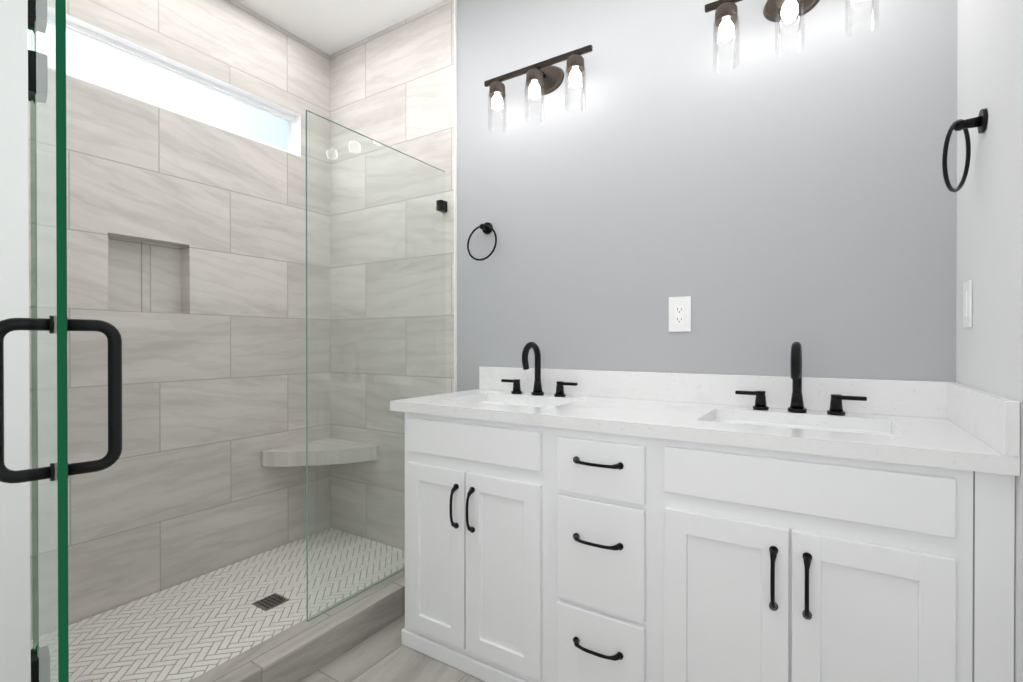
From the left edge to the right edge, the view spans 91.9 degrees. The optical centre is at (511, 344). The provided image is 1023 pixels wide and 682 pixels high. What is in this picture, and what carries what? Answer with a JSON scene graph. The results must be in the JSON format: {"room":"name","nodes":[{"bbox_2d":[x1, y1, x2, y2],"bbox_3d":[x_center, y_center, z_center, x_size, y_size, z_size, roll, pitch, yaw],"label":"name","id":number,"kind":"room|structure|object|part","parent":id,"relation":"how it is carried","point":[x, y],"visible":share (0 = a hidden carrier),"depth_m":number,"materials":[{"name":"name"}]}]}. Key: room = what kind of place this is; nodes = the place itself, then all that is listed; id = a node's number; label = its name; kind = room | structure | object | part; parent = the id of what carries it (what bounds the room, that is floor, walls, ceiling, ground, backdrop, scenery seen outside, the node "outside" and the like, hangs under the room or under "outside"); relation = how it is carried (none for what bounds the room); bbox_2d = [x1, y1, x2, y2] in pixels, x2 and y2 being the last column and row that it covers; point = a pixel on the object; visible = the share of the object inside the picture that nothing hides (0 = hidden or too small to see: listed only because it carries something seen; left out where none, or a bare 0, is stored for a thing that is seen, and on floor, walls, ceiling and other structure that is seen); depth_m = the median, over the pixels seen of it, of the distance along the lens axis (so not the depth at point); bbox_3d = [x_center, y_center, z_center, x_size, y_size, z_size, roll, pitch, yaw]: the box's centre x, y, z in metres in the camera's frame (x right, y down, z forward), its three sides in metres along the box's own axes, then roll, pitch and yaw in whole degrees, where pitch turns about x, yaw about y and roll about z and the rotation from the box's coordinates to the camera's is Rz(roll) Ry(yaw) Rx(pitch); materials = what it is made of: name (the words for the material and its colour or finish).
{"room":"bathroom","nodes":[
{"label":"bathroom","id":0,"kind":"room"},
{"bbox_2d":[0,0,30,681],"bbox_3d":[-1.483,-0.273,1.279,0.960,2.770,0.120,0,0,32],"label":"wall","id":1,"kind":"structure","parent":0,"point":[15,638],"depth_m":1.05,"materials":[{"name":"white paint"}]},
{"bbox_2d":[0,0,121,681],"bbox_3d":[-0.862,0.078,0.913,0.747,1.810,0.141,0,0,44],"label":"shower door","id":2,"kind":"structure","parent":0,"point":[38,324],"depth_m":0.73,"materials":[{"name":"clear glass"}]},
{"bbox_3d":[-0.849,0.078,0.900,0.711,1.810,0.010,0,0,44],"label":"glass","id":3,"kind":"part","parent":2,"relation":"part of","materials":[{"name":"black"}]},
{"bbox_3d":[-0.634,0.075,0.693,0.025,0.230,0.141,0,0,44],"label":"handle","id":4,"kind":"part","parent":2,"relation":"part of","materials":[{"name":"black metal"}]},
{"bbox_2d":[28,0,330,638],"bbox_3d":[-1.837,-0.275,1.747,0.140,2.770,3.030,0,0,32],"label":"wall","id":5,"kind":"structure","parent":0,"point":[186,486],"depth_m":2.25,"materials":[{"name":"tile"}]},
{"bbox_2d":[108,236,180,312],"bbox_3d":[-1.602,-0.292,2.148,0.007,0.310,0.300,0,0,32],"label":"niche","id":6,"kind":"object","parent":5,"relation":"attached to","point":[143,276],"depth_m":2.15,"materials":[{"name":"tile"}]},
{"bbox_2d":[28,7,300,156],"bbox_3d":[-1.511,-1.132,2.205,0.084,0.230,1.220,0,0,32],"label":"window","id":7,"kind":"structure","parent":5,"relation":"in","point":[87,31],"depth_m":2.23,"materials":[{"name":"white plastic"}]},
{"bbox_2d":[261,438,378,466],"bbox_3d":[-0.990,0.579,2.579,0.399,0.075,0.417,0,0,32],"label":"shelf","id":8,"kind":"object","parent":5,"relation":"attached to","point":[290,455],"visible":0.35,"depth_m":2.55,"materials":[{"name":"tile"}]},
{"bbox_2d":[235,0,443,54],"bbox_3d":[-0.626,-1.706,0.970,3.010,0.100,3.030,0,0,32],"label":"ceiling","id":9,"kind":"structure","parent":0,"point":[329,27],"depth_m":2.51,"materials":[{"name":"white paint"}]},
{"bbox_2d":[301,614,484,681],"bbox_3d":[-0.626,1.164,0.984,3.010,0.100,3.030,0,0,32],"label":"floor","id":10,"kind":"structure","parent":0,"point":[384,654],"depth_m":1.71,"materials":[{"name":"tile"}]},
{"bbox_2d":[31,528,404,681],"bbox_3d":[-1.044,1.049,1.971,0.964,0.120,1.508,0,0,32],"label":"shower base","id":11,"kind":"object","parent":10,"relation":"on","point":[301,650],"visible":0.25,"depth_m":1.75,"materials":[{"name":"grey tile"}]},
{"bbox_2d":[31,527,404,681],"bbox_3d":[-1.093,1.063,2.009,0.834,0.004,1.490,0,0,32],"label":"mosaic","id":12,"kind":"object","parent":11,"relation":"in","point":[109,630],"visible":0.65,"depth_m":1.95,"materials":[{"name":"white tile"}]},
{"bbox_2d":[252,593,289,610],"bbox_3d":[-0.992,1.062,2.039,0.104,0.006,0.104,0,0,32],"label":"shower drain","id":13,"kind":"object","parent":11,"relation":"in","point":[269,602],"visible":1,"depth_m":2.04,"materials":[{"name":"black metal"}]},
{"bbox_2d":[305,110,446,621],"bbox_3d":[-0.525,0.077,2.079,0.032,1.819,0.758,0,0,32],"label":"glass panel","id":14,"kind":"object","parent":11,"relation":"on","point":[441,205],"visible":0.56,"depth_m":1.95,"materials":[{"name":"clear glass"}]},
{"bbox_2d":[390,394,1019,681],"bbox_3d":[0.416,0.679,1.602,1.632,0.865,0.582,0,0,32],"label":"bathroom vanity","id":15,"kind":"object","parent":10,"relation":"on","point":[568,525],"depth_m":1.27,"materials":[{"name":"white wood"}]},
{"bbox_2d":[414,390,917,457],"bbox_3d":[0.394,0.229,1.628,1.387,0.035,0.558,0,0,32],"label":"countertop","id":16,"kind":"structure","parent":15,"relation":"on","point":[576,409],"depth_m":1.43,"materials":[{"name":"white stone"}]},
{"bbox_2d":[458,398,561,405],"bbox_3d":[0.006,0.312,1.882,0.492,0.159,0.332,0,0,32],"label":"sink","id":17,"kind":"object","parent":16,"relation":"in","point":[509,401],"depth_m":2.03,"materials":[{"name":"white ceramic"}]},
{"bbox_2d":[498,342,577,393],"bbox_3d":[0.084,0.099,2.003,0.354,0.220,0.142,0,0,32],"label":"faucet","id":18,"kind":"object","parent":16,"relation":"on","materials":[{"name":"black metal"}]},
{"bbox_2d":[734,342,869,417],"bbox_3d":[0.866,0.102,1.506,0.355,0.220,0.142,0,0,32],"label":"faucet","id":19,"kind":"object","parent":16,"relation":"on","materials":[{"name":"black metal"}]},
{"bbox_2d":[706,414,913,441],"bbox_3d":[0.788,0.315,1.384,0.492,0.159,0.332,0,0,32],"label":"sink","id":20,"kind":"object","parent":16,"relation":"in","point":[810,423],"depth_m":1.48,"materials":[{"name":"white ceramic"}]},
{"bbox_2d":[457,0,957,391],"bbox_3d":[0.149,-0.277,2.197,3.010,2.770,0.140,0,0,32],"label":"wall","id":21,"kind":"structure","parent":0,"point":[763,205],"depth_m":1.76,"materials":[{"name":"grey paint"}]},
{"bbox_2d":[330,0,456,549],"bbox_3d":[-0.654,-0.301,2.617,0.923,2.725,0.012,0,0,32],"label":"tile","id":22,"kind":"structure","parent":21,"relation":"attached to","point":[394,86],"depth_m":2.60,"materials":[{"name":"white tile"}]},
{"bbox_2d":[467,222,496,260],"bbox_3d":[-0.125,-0.468,2.250,0.165,0.183,0.061,0,0,32],"label":"towel ring","id":23,"kind":"object","parent":21,"relation":"attached to","point":[486,227],"visible":1,"depth_m":2.25,"materials":[{"name":"black metal"}]},
{"bbox_2d":[484,45,592,132],"bbox_3d":[0.111,-1.049,2.049,0.500,0.260,0.144,0,0,32],"label":"sconce","id":24,"kind":"object","parent":21,"relation":"attached to","point":[545,77],"visible":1,"depth_m":2.04,"materials":[{"name":"clear glass"}]},
{"bbox_2d":[669,296,690,331],"bbox_3d":[0.616,-0.110,1.813,0.080,0.128,0.008,0,0,32],"label":"electrical outlet plate","id":25,"kind":"object","parent":21,"relation":"attached to","point":[679,314],"visible":1,"depth_m":1.81,"materials":[{"name":"white plastic"}]},
{"bbox_2d":[478,366,945,421],"bbox_3d":[0.556,0.158,1.842,1.656,0.105,0.022,0,0,32],"label":"backsplash","id":26,"kind":"structure","parent":21,"relation":"attached to","point":[888,398],"depth_m":1.69,"materials":[{"name":"white stone"}]},
{"bbox_2d":[705,0,878,71],"bbox_3d":[0.879,-1.047,1.561,0.500,0.260,0.144,0,0,32],"label":"sconce","id":27,"kind":"object","parent":21,"relation":"attached to","point":[775,11],"visible":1,"depth_m":1.60,"materials":[{"name":"clear glass"}]},
{"bbox_2d":[956,0,1022,681],"bbox_3d":[0.586,-0.268,0.208,0.140,2.770,2.750,0,0,32],"label":"wall","id":28,"kind":"structure","parent":0,"point":[989,350],"depth_m":1.09,"materials":[{"name":"white paint"}]},
{"bbox_2d":[942,108,987,191],"bbox_3d":[1.069,-0.458,1.179,0.085,0.183,0.151,0,0,32],"label":"towel ring","id":29,"kind":"object","parent":28,"relation":"attached to","point":[979,122],"visible":1,"depth_m":1.16,"materials":[{"name":"black metal"}]},
{"bbox_2d":[963,280,971,327],"bbox_3d":[1.179,-0.103,1.282,0.008,0.120,0.072,0,0,32],"label":"switch plate","id":30,"kind":"object","parent":28,"relation":"attached to","point":[967,304],"visible":1,"depth_m":1.27,"materials":[{"name":"white plastic"}]},
{"bbox_2d":[946,382,1019,457],"bbox_3d":[1.096,0.161,1.168,0.021,0.105,0.536,0,0,32],"label":"backsplash","id":31,"kind":"structure","parent":28,"relation":"attached to","point":[993,420],"depth_m":1.06,"materials":[{"name":"white stone"}]},
{"label":"outside","id":32,"kind":"structure","parent":0,"visible":0},
{"bbox_2d":[28,24,287,150],"bbox_3d":[-1.551,-1.132,2.230,0.007,0.228,1.218,0,0,32],"label":"sky","id":33,"kind":"structure","parent":32,"point":[177,97],"depth_m":2.22,"materials":[{"name":"white"}]}
]}

